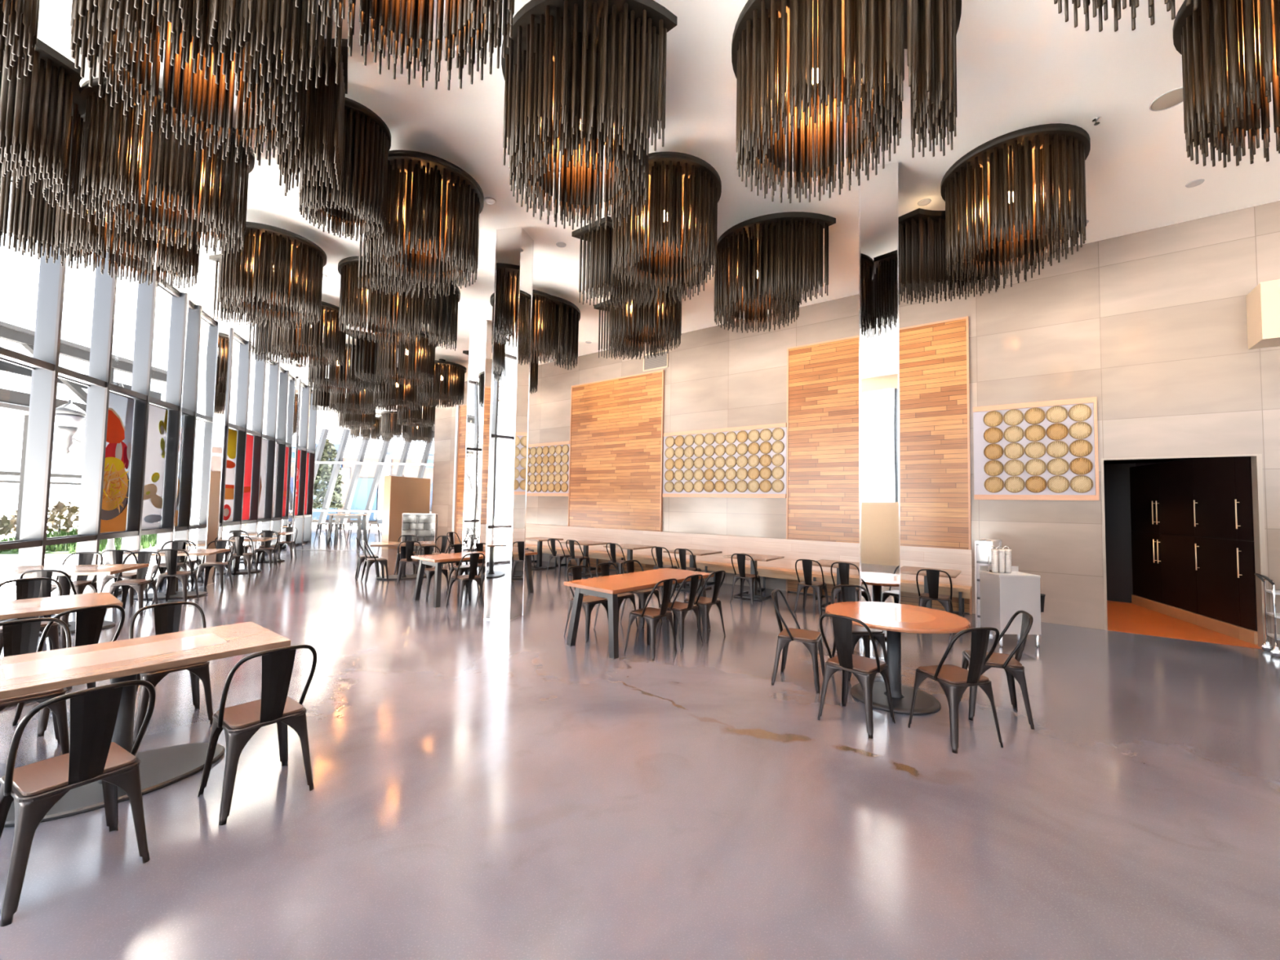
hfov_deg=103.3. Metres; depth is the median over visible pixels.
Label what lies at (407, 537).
metal chair
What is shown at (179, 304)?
column
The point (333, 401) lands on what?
chandelier
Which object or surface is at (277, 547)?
metal chair
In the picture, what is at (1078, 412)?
lid
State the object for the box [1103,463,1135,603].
door
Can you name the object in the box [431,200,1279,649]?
wall
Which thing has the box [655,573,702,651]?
metal chair
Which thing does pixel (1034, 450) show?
lid
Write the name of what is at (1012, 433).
lid
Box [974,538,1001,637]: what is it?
divider
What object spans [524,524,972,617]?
bench
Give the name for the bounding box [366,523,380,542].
bar stool
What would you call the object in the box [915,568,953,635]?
metal chair
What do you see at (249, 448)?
poster
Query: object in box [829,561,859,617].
metal chair
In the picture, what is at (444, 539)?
metal chair
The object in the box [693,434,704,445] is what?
lid
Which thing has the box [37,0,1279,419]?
ceiling
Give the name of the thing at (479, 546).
metal chair
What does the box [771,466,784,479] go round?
lid
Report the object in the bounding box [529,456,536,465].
lid
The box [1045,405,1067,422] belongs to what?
lid
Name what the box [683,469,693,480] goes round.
lid
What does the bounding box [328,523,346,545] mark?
bar stool
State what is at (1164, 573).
storage cabinet
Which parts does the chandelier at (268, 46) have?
rod, rod, rod, rod, rod, rod, rod, rod, rod, rod, rod, rod, rod, rod, rod, rod, rod, rod, rod, rod, rod, rod, rod, rod, rod, rod, rod, rod, rod, rod, rod, rod, rod, rod, rod, rod, rod, rod, rod, rod, rod, rod, rod, rod, rod, rod, rod, rod, rod, rod, rod, rod, rod, rod, rod, rod, rod, rod, rod, rod, rod, rod, rod, rod, rod, rod, rod, rod, rod, rod, rod, rod, rod, rod, rod, rod, rod, rod, rod, rod, rod, rod, rod, rod, rod, rod, rod, rod, rod, rod, rod, rod, rod, rod, rod, rod, rod, rod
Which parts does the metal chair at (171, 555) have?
leg, leg, leg, leg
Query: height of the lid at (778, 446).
0.265 m
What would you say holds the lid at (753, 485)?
attached to the display panel at (735, 494)
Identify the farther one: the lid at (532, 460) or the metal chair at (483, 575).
the lid at (532, 460)
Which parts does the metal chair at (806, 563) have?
leg, leg, leg, leg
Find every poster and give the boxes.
[100,392,133,533]
[141,404,168,528]
[223,428,237,521]
[242,434,253,519]
[257,439,267,518]
[294,449,300,515]
[304,453,309,514]
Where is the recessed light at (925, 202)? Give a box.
[917,198,931,205]
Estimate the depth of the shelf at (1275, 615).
6.16 m
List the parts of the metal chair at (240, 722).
leg, leg, leg, leg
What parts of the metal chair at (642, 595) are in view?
leg, leg, leg, leg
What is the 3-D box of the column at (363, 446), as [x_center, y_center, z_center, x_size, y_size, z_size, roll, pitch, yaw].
[-14.563,-0.227,25.976,1.470,5.720,0.300,1,-3,0]
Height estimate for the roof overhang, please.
0.180 m
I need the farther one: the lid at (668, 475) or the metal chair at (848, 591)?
the lid at (668, 475)
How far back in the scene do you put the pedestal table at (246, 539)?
11.28 m
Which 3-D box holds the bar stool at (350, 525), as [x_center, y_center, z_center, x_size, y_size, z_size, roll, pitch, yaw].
[-11.188,2.034,19.868,0.444,0.767,0.444,2,-3,-17]
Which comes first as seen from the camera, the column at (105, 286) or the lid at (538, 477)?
the column at (105, 286)
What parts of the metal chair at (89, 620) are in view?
leg, leg, leg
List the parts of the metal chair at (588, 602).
leg, leg, leg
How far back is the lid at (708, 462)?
11.29 m
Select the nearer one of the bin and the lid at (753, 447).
the bin
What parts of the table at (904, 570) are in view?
post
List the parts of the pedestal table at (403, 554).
plate, post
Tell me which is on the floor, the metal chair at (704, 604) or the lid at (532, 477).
the metal chair at (704, 604)
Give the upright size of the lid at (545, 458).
0.265 m
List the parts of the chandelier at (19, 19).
rod, rod, rod, rod, rod, rod, rod, rod, rod, rod, rod, rod, rod, rod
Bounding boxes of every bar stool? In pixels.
[313,523,331,545]
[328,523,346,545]
[346,521,361,541]
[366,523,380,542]
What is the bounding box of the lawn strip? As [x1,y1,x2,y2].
[0,525,228,554]
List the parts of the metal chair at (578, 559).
leg, leg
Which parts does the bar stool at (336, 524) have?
leg, leg, leg, leg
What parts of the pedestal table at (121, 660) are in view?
plate, post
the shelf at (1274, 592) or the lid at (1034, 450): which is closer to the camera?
the shelf at (1274, 592)
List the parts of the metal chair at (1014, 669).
leg, leg, leg, leg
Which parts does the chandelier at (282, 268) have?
rod, rod, rod, rod, rod, rod, rod, rod, rod, rod, rod, rod, rod, rod, rod, rod, rod, rod, rod, rod, rod, rod, rod, rod, rod, rod, rod, rod, rod, rod, rod, rod, rod, rod, rod, rod, rod, rod, rod, rod, rod, rod, rod, rod, rod, rod, rod, rod, rod, rod, rod, rod, rod, rod, rod, rod, rod, rod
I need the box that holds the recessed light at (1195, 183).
[1185,178,1204,187]
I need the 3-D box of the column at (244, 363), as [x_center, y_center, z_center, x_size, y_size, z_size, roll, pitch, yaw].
[-10.269,-0.747,13.003,0.240,5.720,0.052,2,-3,-19]
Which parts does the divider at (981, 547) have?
corner trim, corner trim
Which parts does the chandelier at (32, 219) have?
rod, rod, rod, rod, rod, rod, rod, rod, rod, rod, rod, rod, rod, rod, rod, rod, rod, rod, rod, rod, rod, rod, rod, rod, rod, rod, rod, rod, rod, rod, rod, rod, rod, rod, rod, rod, rod, rod, rod, rod, rod, rod, rod, rod, rod, rod, rod, rod, rod, rod, rod, rod, rod, rod, rod, rod, rod, rod, rod, rod, rod, rod, rod, rod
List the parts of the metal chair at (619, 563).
leg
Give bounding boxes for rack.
[986,545,1009,572]
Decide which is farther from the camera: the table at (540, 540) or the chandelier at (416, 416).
the chandelier at (416, 416)
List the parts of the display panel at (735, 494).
frame rail, frame rail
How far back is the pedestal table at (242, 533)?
13.19 m
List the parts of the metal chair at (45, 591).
leg, leg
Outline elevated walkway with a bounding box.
[0,320,167,540]
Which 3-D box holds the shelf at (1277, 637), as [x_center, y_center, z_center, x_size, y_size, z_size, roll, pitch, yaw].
[7.967,1.909,6.008,0.620,0.025,0.320,-1,-3,38]
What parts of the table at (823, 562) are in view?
foot frame, post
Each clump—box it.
[0,501,79,534]
[0,514,13,536]
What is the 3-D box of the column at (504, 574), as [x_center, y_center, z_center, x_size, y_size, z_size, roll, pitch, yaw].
[-1.935,-0.849,7.533,0.418,5.720,0.418,0,-3,14]
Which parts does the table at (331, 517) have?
leg, leg, leg, leg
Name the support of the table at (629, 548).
on the floor
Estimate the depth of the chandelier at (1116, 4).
2.88 m
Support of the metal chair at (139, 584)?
on the floor
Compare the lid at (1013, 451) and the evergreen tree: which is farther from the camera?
the evergreen tree
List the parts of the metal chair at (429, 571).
leg, leg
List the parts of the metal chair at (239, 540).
leg, leg, leg, leg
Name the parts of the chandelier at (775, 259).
rod, rod, rod, rod, rod, rod, rod, rod, rod, rod, rod, rod, rod, rod, rod, rod, rod, rod, rod, rod, rod, rod, rod, rod, rod, rod, rod, rod, rod, rod, rod, rod, rod, rod, rod, rod, rod, rod, rod, rod, rod, rod, rod, rod, rod, rod, rod, rod, rod, rod, rod, rod, rod, rod, rod, rod, rod, rod, rod, rod, rod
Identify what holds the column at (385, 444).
on the floor
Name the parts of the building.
painted panel, painted panel, painted panel, painted panel, painted panel, painted panel, painted panel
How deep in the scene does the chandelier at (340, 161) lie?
4.86 m
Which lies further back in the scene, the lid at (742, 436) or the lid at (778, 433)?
the lid at (742, 436)
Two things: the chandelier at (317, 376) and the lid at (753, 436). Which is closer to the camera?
the lid at (753, 436)
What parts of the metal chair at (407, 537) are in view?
leg, leg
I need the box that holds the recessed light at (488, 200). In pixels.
[484,196,496,204]
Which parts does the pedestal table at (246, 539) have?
post, plate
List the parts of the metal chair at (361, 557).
leg, leg, leg, leg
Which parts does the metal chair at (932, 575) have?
leg, leg, leg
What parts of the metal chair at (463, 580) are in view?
leg, leg, leg, leg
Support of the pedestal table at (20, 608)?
on the floor
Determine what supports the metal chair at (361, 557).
on the floor
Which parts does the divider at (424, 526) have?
corner trim, corner trim, corner trim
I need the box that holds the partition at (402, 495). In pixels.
[381,475,430,549]
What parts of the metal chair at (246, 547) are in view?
leg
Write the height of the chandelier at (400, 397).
1.228 m
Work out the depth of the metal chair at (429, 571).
8.99 m
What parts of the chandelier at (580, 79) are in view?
rod, rod, rod, rod, rod, rod, rod, rod, rod, rod, rod, rod, rod, rod, rod, rod, rod, rod, rod, rod, rod, rod, rod, rod, rod, rod, rod, rod, rod, rod, rod, rod, rod, rod, rod, rod, rod, rod, rod, rod, rod, rod, rod, rod, rod, rod, rod, rod, rod, rod, rod, rod, rod, rod, rod, rod, rod, rod, rod, rod, rod, rod, rod, rod, rod, rod, rod, rod, rod, rod, rod, rod, rod, rod, rod, rod, rod, rod, rod, rod, rod, rod, rod, rod, rod, rod, rod, rod, rod, rod, rod, rod, rod, rod, rod, rod, rod, rod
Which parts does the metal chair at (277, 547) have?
leg, leg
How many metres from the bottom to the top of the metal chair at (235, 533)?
0.863 m
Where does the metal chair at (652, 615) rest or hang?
on the floor
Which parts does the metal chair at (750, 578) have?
leg, leg, leg, leg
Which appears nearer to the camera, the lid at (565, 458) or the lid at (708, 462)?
the lid at (708, 462)
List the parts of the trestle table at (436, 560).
leg, leg, rail, leg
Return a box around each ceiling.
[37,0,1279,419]
[1103,458,1186,466]
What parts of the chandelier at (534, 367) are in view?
rod, rod, rod, rod, rod, rod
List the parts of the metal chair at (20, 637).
leg, leg, leg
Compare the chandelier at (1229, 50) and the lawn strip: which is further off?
the lawn strip
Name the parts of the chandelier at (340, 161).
rod, rod, rod, rod, rod, rod, rod, rod, rod, rod, rod, rod, rod, rod, rod, rod, rod, rod, rod, rod, rod, rod, rod, rod, rod, rod, rod, rod, rod, rod, rod, rod, rod, rod, rod, rod, rod, rod, rod, rod, rod, rod, rod, rod, rod, rod, rod, rod, rod, rod, rod, rod, rod, rod, rod, rod, rod, rod, rod, rod, rod, rod, rod, rod, rod, rod, rod, rod, rod, rod, rod, rod, rod, rod, rod, rod, rod, rod, rod, rod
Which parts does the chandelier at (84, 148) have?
rod, rod, rod, rod, rod, rod, rod, rod, rod, rod, rod, rod, rod, rod, rod, rod, rod, rod, rod, rod, rod, rod, rod, rod, rod, rod, rod, rod, rod, rod, rod, rod, rod, rod, rod, rod, rod, rod, rod, rod, rod, rod, rod, rod, rod, rod, rod, rod, rod, rod, rod, rod, rod, rod, rod, rod, rod, rod, rod, rod, rod, rod, rod, rod, rod, rod, rod, rod, rod, rod, rod, rod, rod, rod, rod, rod, rod, rod, rod, rod, rod, rod, rod, rod, rod, rod, rod, rod, rod, rod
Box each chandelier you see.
[0,0,39,80]
[0,38,254,254]
[0,155,199,288]
[70,0,342,165]
[208,221,326,330]
[248,301,346,368]
[279,38,391,241]
[295,0,514,90]
[307,342,391,395]
[309,378,373,414]
[334,398,375,430]
[337,256,460,351]
[342,328,437,386]
[350,416,391,441]
[358,150,484,298]
[360,367,418,411]
[378,408,412,438]
[397,401,435,427]
[403,422,435,443]
[413,359,466,408]
[462,350,540,394]
[489,289,580,369]
[501,0,677,231]
[571,151,721,309]
[594,286,683,359]
[714,211,835,333]
[731,0,961,203]
[897,123,1090,304]
[1053,0,1197,31]
[1173,0,1279,168]
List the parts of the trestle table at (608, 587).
leg, leg, rail, leg, leg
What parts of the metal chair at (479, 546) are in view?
leg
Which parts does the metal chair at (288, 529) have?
leg, leg, leg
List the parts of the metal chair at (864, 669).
leg, leg, leg, leg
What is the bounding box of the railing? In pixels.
[0,471,81,484]
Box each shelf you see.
[1265,589,1279,595]
[1266,612,1279,618]
[1266,633,1279,640]
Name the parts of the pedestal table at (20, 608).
plate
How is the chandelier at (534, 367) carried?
hanging from the ceiling at (1020, 65)
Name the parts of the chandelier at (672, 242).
rod, rod, rod, rod, rod, rod, rod, rod, rod, rod, rod, rod, rod, rod, rod, rod, rod, rod, rod, rod, rod, rod, rod, rod, rod, rod, rod, rod, rod, rod, rod, rod, rod, rod, rod, rod, rod, rod, rod, rod, rod, rod, rod, rod, rod, rod, rod, rod, rod, rod, rod, rod, rod, rod, rod, rod, rod, rod, rod, rod, rod, rod, rod, rod, rod, rod, rod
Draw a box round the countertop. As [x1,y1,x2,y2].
[978,570,1040,577]
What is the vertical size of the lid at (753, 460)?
0.265 m
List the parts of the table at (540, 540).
post, foot frame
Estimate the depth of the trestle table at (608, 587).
6.02 m
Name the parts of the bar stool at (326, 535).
leg, leg, leg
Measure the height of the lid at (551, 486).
0.265 m
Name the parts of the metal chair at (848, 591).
leg, leg, leg, leg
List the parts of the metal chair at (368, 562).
leg, leg, leg, leg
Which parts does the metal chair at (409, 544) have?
leg, leg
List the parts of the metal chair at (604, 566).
leg, leg, leg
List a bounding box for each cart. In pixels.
[978,565,1040,647]
[1254,573,1279,657]
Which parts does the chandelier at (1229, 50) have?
rod, rod, rod, rod, rod, rod, rod, rod, rod, rod, rod, rod, rod, rod, rod, rod, rod, rod, rod, rod, rod, rod, rod, rod, rod, rod, rod, rod, rod, rod, rod, rod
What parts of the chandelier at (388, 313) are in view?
rod, rod, rod, rod, rod, rod, rod, rod, rod, rod, rod, rod, rod, rod, rod, rod, rod, rod, rod, rod, rod, rod, rod, rod, rod, rod, rod, rod, rod, rod, rod, rod, rod, rod, rod, rod, rod, rod, rod, rod, rod, rod, rod, rod, rod, rod, rod, rod, rod, rod, rod, rod, rod, rod, rod, rod, rod, rod, rod, rod, rod, rod, rod, rod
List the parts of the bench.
leg frame, leg frame, leg frame, seat rail, seat, backrest, leg frame, leg frame, leg frame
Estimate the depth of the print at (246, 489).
13.67 m
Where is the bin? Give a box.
[1040,593,1045,612]
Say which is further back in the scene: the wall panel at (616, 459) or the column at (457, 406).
the column at (457, 406)
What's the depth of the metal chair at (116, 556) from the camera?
7.64 m
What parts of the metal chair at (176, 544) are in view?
leg, leg, leg, leg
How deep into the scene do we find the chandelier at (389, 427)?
22.30 m
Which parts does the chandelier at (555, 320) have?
rod, rod, rod, rod, rod, rod, rod, rod, rod, rod, rod, rod, rod, rod, rod, rod, rod, rod, rod, rod, rod, rod, rod, rod, rod, rod, rod, rod, rod, rod, rod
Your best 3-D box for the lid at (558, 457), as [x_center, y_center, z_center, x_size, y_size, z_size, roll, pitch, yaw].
[-2.291,-0.587,14.217,0.265,0.265,0.026,-1,-3,37]
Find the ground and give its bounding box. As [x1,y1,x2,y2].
[0,507,382,601]
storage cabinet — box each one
[1129,458,1199,624]
[1192,457,1243,639]
[1235,457,1257,644]
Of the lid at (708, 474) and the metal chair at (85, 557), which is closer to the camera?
the metal chair at (85, 557)
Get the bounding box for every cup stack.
[991,548,998,573]
[997,548,1004,573]
[1004,549,1011,573]
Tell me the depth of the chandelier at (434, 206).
5.92 m
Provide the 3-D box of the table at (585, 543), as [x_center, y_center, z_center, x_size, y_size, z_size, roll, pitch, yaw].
[-1.292,1.858,12.050,0.880,0.750,0.840,-1,-3,37]
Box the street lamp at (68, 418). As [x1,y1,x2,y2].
[54,382,124,564]
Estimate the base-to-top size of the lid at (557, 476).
0.265 m
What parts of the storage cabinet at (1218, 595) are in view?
handle, handle, door, door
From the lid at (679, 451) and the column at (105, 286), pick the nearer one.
the column at (105, 286)
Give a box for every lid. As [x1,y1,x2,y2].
[528,474,535,483]
[528,483,535,492]
[529,447,536,456]
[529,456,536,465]
[529,465,535,474]
[535,455,542,464]
[535,464,542,473]
[535,473,542,483]
[535,483,541,492]
[536,446,542,455]
[541,473,548,483]
[541,483,547,492]
[542,445,548,455]
[542,455,548,464]
[542,464,548,473]
[547,464,555,473]
[547,473,554,482]
[547,482,554,492]
[548,445,555,454]
[548,454,555,463]
[554,463,561,473]
[554,473,561,482]
[554,482,560,492]
[555,444,561,454]
[555,454,561,463]
[560,473,568,482]
[560,482,568,492]
[561,444,568,453]
[561,453,568,463]
[561,463,568,472]
[664,447,674,458]
[664,458,674,470]
[664,470,674,480]
[664,480,674,492]
[665,435,674,447]
[673,480,683,492]
[674,435,684,446]
[674,446,684,457]
[674,457,684,469]
[674,469,683,480]
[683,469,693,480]
[683,480,693,492]
[684,435,693,446]
[684,446,693,457]
[684,457,693,469]
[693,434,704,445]
[693,445,704,457]
[693,457,703,468]
[693,468,703,480]
[693,480,703,492]
[703,444,714,456]
[703,457,714,468]
[703,468,714,480]
[703,480,714,492]
[704,433,715,444]
[714,432,725,444]
[714,444,725,456]
[714,456,724,468]
[714,468,724,479]
[714,480,724,492]
[724,443,736,455]
[724,455,736,467]
[724,467,736,479]
[724,480,736,492]
[725,431,736,443]
[736,430,747,443]
[736,443,747,455]
[736,455,747,467]
[736,467,747,479]
[736,480,747,492]
[747,429,759,442]
[747,442,759,454]
[747,454,759,466]
[747,466,759,479]
[747,480,759,492]
[759,428,771,441]
[759,441,771,453]
[759,453,771,466]
[759,466,771,479]
[759,480,771,492]
[771,427,784,440]
[771,440,784,453]
[771,453,784,466]
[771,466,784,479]
[771,479,784,492]
[982,410,1003,426]
[983,426,1003,443]
[983,443,1003,459]
[983,459,1004,476]
[983,476,1004,493]
[1003,408,1023,426]
[1003,426,1024,442]
[1004,442,1024,459]
[1004,459,1024,475]
[1004,475,1025,493]
[1023,407,1045,424]
[1024,424,1045,441]
[1024,441,1046,458]
[1024,458,1046,475]
[1025,475,1046,493]
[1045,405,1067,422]
[1045,422,1068,440]
[1046,440,1068,457]
[1046,457,1069,475]
[1047,475,1069,493]
[1068,404,1091,422]
[1068,422,1092,439]
[1068,439,1092,457]
[1069,457,1093,475]
[1069,475,1093,493]
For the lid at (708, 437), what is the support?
attached to the display panel at (735, 494)
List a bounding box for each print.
[243,486,250,493]
[258,475,262,505]
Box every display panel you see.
[526,440,569,496]
[662,422,786,497]
[973,396,1099,500]
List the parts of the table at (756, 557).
foot frame, post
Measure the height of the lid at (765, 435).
0.265 m
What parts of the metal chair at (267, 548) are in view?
leg, leg, leg, leg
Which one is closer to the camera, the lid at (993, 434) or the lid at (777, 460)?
the lid at (993, 434)
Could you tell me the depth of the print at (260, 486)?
14.57 m
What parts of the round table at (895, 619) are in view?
post, plate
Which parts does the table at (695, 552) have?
post, foot frame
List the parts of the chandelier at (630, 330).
rod, rod, rod, rod, rod, rod, rod, rod, rod, rod, rod, rod, rod, rod, rod, rod, rod, rod, rod, rod, rod, rod, rod, rod, rod, rod, rod, rod, rod, rod, rod, rod, rod, rod, rod, rod, rod, rod, rod, rod, rod, rod, rod, rod, rod, rod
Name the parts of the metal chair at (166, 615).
leg, leg, leg, leg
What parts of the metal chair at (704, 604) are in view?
leg, leg, leg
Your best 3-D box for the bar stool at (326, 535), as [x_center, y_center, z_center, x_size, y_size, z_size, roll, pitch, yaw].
[-11.487,1.959,18.370,0.444,0.767,0.444,2,-3,-11]
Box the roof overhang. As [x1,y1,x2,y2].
[328,429,402,433]
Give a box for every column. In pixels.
[0,167,2,196]
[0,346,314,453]
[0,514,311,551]
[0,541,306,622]
[10,171,312,393]
[14,242,66,617]
[73,250,117,595]
[119,269,156,592]
[154,292,187,582]
[173,281,231,587]
[218,327,234,537]
[227,340,251,563]
[245,352,266,552]
[261,362,279,554]
[271,362,300,554]
[291,378,301,547]
[292,549,349,551]
[293,528,382,532]
[294,385,310,545]
[298,418,434,431]
[303,393,317,542]
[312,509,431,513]
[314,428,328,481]
[315,429,350,528]
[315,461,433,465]
[338,438,368,529]
[360,440,390,529]
[381,438,410,530]
[417,431,434,478]
[451,404,459,551]
[462,320,492,577]
[483,226,533,622]
[858,161,900,659]
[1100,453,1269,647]
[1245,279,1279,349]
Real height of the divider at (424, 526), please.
1.286 m
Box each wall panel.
[454,404,466,544]
[566,369,664,572]
[786,315,972,614]
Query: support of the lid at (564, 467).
attached to the display panel at (535, 493)
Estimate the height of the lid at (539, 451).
0.265 m
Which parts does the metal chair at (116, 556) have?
leg, leg, leg, leg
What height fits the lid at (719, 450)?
0.265 m
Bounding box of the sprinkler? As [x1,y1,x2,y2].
[1091,116,1102,125]
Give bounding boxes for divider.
[400,513,438,556]
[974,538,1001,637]
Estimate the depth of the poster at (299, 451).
17.86 m
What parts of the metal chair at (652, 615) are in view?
leg, leg, leg, leg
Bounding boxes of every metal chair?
[0,577,62,655]
[0,617,71,755]
[0,680,155,926]
[12,604,124,737]
[19,569,76,648]
[38,551,102,617]
[99,550,148,607]
[105,551,160,616]
[128,601,213,744]
[146,540,191,592]
[151,549,199,604]
[193,540,234,591]
[197,644,317,825]
[216,531,247,570]
[225,536,257,577]
[226,530,253,565]
[250,531,278,568]
[256,530,280,564]
[275,526,297,559]
[355,537,379,579]
[360,539,388,584]
[394,534,417,574]
[396,541,422,584]
[417,545,448,598]
[424,535,451,569]
[444,531,462,565]
[445,543,479,594]
[445,552,484,609]
[471,542,486,587]
[477,573,484,600]
[524,547,535,568]
[546,537,572,577]
[564,539,591,577]
[564,565,608,642]
[593,562,638,628]
[606,542,626,574]
[620,560,662,627]
[624,578,677,661]
[651,546,679,587]
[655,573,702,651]
[673,548,701,588]
[684,570,725,642]
[729,553,763,605]
[771,588,825,693]
[794,559,828,616]
[817,613,895,738]
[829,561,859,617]
[831,584,886,680]
[907,626,1003,753]
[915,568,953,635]
[960,610,1035,729]
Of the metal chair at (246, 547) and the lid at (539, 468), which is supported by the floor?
the metal chair at (246, 547)
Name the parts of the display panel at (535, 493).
frame rail, frame rail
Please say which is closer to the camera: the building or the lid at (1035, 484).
the lid at (1035, 484)
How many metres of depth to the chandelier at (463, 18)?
3.23 m
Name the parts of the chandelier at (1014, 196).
rod, rod, rod, rod, rod, rod, rod, rod, rod, rod, rod, rod, rod, rod, rod, rod, rod, rod, rod, rod, rod, rod, rod, rod, rod, rod, rod, rod, rod, rod, rod, rod, rod, rod, rod, rod, rod, rod, rod, rod, rod, rod, rod, rod, rod, rod, rod, rod, rod, rod, rod, rod, rod, rod, rod, rod, rod, rod, rod, rod, rod, rod, rod, rod, rod, rod, rod, rod, rod, rod, rod, rod, rod, rod, rod, rod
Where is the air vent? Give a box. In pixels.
[643,350,668,371]
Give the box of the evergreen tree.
[312,439,343,509]
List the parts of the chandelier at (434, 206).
rod, rod, rod, rod, rod, rod, rod, rod, rod, rod, rod, rod, rod, rod, rod, rod, rod, rod, rod, rod, rod, rod, rod, rod, rod, rod, rod, rod, rod, rod, rod, rod, rod, rod, rod, rod, rod, rod, rod, rod, rod, rod, rod, rod, rod, rod, rod, rod, rod, rod, rod, rod, rod, rod, rod, rod, rod, rod, rod, rod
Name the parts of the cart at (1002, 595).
panel, leg, panel, leg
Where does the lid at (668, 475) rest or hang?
attached to the display panel at (735, 494)
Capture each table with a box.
[0,564,149,635]
[0,591,123,707]
[0,621,291,826]
[107,548,230,599]
[216,537,277,573]
[229,532,294,563]
[324,513,370,543]
[370,541,435,580]
[411,551,537,607]
[524,537,563,569]
[560,540,610,576]
[564,568,714,658]
[603,543,654,573]
[662,548,722,591]
[723,553,784,600]
[812,559,859,609]
[825,601,970,715]
[900,565,961,608]
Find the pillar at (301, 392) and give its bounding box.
[293,391,310,541]
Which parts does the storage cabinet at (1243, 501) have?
handle, handle, door, door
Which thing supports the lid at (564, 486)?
attached to the display panel at (535, 493)
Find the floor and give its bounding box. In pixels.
[0,531,1279,959]
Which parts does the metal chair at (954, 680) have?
leg, leg, leg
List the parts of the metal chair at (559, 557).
leg, leg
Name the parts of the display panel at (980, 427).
frame rail, frame rail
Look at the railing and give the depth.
23.05 m
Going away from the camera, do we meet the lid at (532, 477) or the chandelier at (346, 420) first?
the lid at (532, 477)
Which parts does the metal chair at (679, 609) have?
leg, leg, leg, leg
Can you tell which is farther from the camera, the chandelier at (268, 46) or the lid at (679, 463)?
the lid at (679, 463)
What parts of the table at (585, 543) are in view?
foot frame, post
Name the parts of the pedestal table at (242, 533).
post, plate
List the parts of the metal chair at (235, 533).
leg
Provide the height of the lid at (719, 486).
0.265 m
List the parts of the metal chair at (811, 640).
leg, leg, leg, leg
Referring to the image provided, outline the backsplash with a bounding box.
[978,565,1018,571]
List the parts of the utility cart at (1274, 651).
handle, post frame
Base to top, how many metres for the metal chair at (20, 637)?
0.863 m
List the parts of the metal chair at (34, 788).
leg, leg, leg, leg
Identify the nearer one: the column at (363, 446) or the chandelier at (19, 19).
the chandelier at (19, 19)
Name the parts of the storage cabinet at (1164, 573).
door, door, handle, handle, handle, handle, door, door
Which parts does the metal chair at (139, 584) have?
leg, leg, leg, leg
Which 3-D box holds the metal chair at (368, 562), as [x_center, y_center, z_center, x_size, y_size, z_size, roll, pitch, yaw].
[-5.428,1.650,10.367,0.472,0.863,0.440,3,-3,-39]
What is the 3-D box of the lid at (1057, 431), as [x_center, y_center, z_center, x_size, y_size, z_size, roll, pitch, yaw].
[6.333,-0.733,7.691,0.265,0.265,0.026,-1,-3,37]
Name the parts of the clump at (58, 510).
stem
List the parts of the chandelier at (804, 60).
rod, rod, rod, rod, rod, rod, rod, rod, rod, rod, rod, rod, rod, rod, rod, rod, rod, rod, rod, rod, rod, rod, rod, rod, rod, rod, rod, rod, rod, rod, rod, rod, rod, rod, rod, rod, rod, rod, rod, bulb, rod, rod, rod, rod, rod, rod, rod, rod, rod, rod, rod, rod, rod, rod, rod, rod, rod, rod, rod, rod, rod, rod, rod, rod, rod, rod, rod, rod, rod, rod, rod, rod, rod, rod, rod, rod, rod, rod, rod, rod, rod, rod, rod, rod, rod, rod, rod, rod, rod, rod, rod, rod, rod, rod, rod, rod, rod, rod, rod, rod, rod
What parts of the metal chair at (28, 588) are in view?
leg, leg, leg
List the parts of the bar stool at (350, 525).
leg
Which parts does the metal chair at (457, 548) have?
leg, leg, leg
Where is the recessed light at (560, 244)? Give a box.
[555,241,566,247]
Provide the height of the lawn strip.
0.321 m
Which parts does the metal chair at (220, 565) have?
leg, leg, leg, leg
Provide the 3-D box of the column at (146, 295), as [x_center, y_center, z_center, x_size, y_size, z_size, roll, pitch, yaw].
[-8.838,-0.909,8.927,0.240,5.720,0.052,2,-3,-19]
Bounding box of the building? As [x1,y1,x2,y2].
[311,443,433,523]
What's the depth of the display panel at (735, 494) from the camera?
11.00 m
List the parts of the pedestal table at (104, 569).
post, plate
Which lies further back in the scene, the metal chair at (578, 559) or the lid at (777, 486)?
the metal chair at (578, 559)
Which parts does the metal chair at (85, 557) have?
leg, leg, leg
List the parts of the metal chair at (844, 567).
leg, leg, leg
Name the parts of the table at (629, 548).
post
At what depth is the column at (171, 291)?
9.99 m
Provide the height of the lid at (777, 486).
0.265 m
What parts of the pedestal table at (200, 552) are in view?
post, plate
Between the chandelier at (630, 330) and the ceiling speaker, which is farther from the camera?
the chandelier at (630, 330)
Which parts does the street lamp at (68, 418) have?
lantern glass, post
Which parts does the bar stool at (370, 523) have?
leg, leg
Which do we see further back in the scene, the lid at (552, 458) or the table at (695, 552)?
the lid at (552, 458)
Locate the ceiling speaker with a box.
[1149,87,1182,111]

